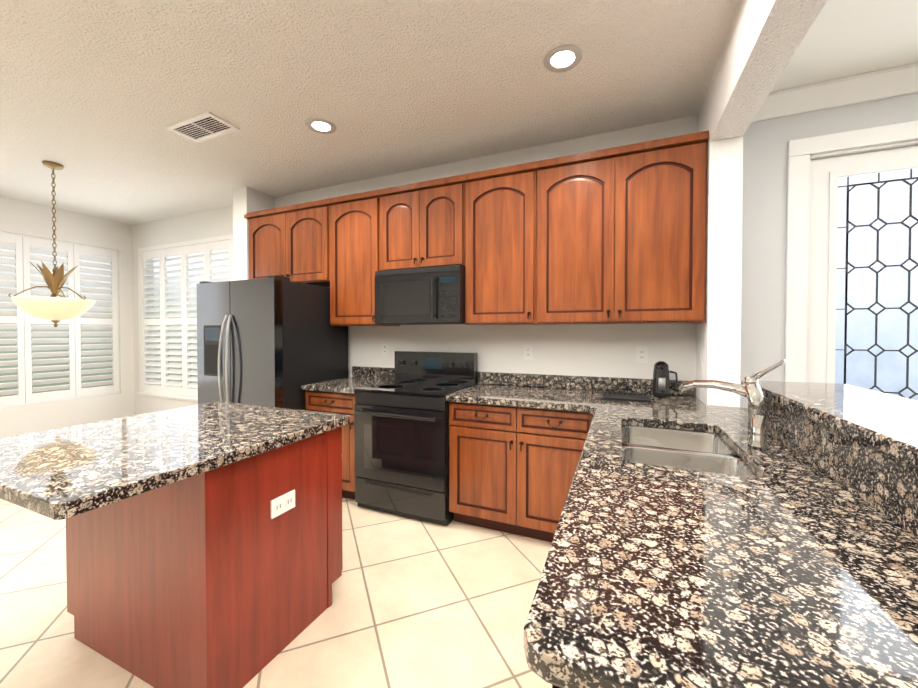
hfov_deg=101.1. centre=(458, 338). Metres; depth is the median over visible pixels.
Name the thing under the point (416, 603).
floor
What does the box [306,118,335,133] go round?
recessed light
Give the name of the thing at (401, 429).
range
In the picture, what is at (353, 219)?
upper cabinet
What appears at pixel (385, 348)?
electrical outlet
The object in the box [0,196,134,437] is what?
wall
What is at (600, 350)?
wall
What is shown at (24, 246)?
window shutters
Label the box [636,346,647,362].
electrical outlet
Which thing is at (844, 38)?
ceiling
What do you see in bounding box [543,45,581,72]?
recessed light
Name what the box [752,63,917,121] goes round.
crown molding
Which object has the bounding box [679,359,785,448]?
faucet
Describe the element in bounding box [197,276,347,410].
fridge
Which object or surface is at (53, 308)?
pendant light
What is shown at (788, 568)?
countertop
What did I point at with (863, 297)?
entry door
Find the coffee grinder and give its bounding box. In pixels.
[652,361,677,397]
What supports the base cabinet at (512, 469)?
on the floor
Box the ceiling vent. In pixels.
[165,111,239,142]
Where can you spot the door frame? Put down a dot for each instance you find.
(803, 153)
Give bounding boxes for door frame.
[785,120,917,382]
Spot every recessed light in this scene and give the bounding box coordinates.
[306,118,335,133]
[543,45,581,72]
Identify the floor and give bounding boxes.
[0,497,551,687]
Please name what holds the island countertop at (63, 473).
on the kitchen island
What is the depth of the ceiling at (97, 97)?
2.23 m
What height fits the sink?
0.199 m
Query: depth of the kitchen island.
1.47 m
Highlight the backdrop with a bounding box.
[0,168,914,396]
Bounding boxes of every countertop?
[0,401,349,519]
[301,366,394,393]
[446,372,604,411]
[524,377,917,687]
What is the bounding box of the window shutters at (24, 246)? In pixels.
[0,231,119,406]
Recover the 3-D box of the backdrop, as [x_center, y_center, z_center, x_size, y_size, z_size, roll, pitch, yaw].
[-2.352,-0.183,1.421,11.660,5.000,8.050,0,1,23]
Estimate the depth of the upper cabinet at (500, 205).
2.72 m
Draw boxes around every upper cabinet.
[244,199,327,286]
[328,190,399,325]
[380,174,463,270]
[464,162,535,324]
[536,130,708,324]
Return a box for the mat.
[601,391,650,402]
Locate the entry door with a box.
[808,145,917,400]
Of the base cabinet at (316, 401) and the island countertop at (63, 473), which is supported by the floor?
the base cabinet at (316, 401)
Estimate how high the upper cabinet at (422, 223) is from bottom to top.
0.655 m
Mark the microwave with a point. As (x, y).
(426, 296)
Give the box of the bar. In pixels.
[741,380,917,537]
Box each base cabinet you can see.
[305,390,356,499]
[449,401,593,541]
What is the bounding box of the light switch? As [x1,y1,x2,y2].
[700,348,702,366]
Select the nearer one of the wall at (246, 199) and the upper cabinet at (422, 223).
the upper cabinet at (422, 223)
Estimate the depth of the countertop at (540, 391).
2.72 m
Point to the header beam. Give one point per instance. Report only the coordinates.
(763, 40)
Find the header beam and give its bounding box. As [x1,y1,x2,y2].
[699,0,826,145]
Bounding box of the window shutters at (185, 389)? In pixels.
[137,234,233,401]
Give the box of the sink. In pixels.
[622,426,758,477]
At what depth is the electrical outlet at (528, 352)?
2.98 m
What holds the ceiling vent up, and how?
in the ceiling at (97, 97)
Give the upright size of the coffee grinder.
0.235 m
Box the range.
[354,351,476,525]
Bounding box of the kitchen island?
[66,426,341,687]
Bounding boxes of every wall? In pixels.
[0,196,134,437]
[132,93,917,414]
[233,186,274,280]
[696,136,742,406]
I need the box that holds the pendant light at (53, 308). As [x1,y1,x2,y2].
[8,161,95,326]
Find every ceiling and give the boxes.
[0,0,739,224]
[771,0,917,91]
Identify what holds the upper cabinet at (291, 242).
attached to the wall at (600, 350)
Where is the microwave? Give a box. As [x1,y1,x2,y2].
[375,265,464,324]
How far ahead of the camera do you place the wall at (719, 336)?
2.18 m
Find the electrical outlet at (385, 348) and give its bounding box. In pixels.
[382,343,388,355]
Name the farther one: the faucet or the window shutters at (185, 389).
the window shutters at (185, 389)
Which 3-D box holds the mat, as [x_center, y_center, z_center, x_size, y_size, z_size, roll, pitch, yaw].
[1.076,0.378,2.446,0.280,0.015,0.260,0,1,23]
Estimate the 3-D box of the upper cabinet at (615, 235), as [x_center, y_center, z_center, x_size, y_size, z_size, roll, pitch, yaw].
[1.061,-0.651,2.570,1.010,1.100,0.329,0,1,23]
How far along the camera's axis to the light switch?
2.35 m
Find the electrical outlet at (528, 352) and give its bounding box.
[524,345,532,359]
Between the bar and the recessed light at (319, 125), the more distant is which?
the recessed light at (319, 125)
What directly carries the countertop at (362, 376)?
on the base cabinet at (316, 401)

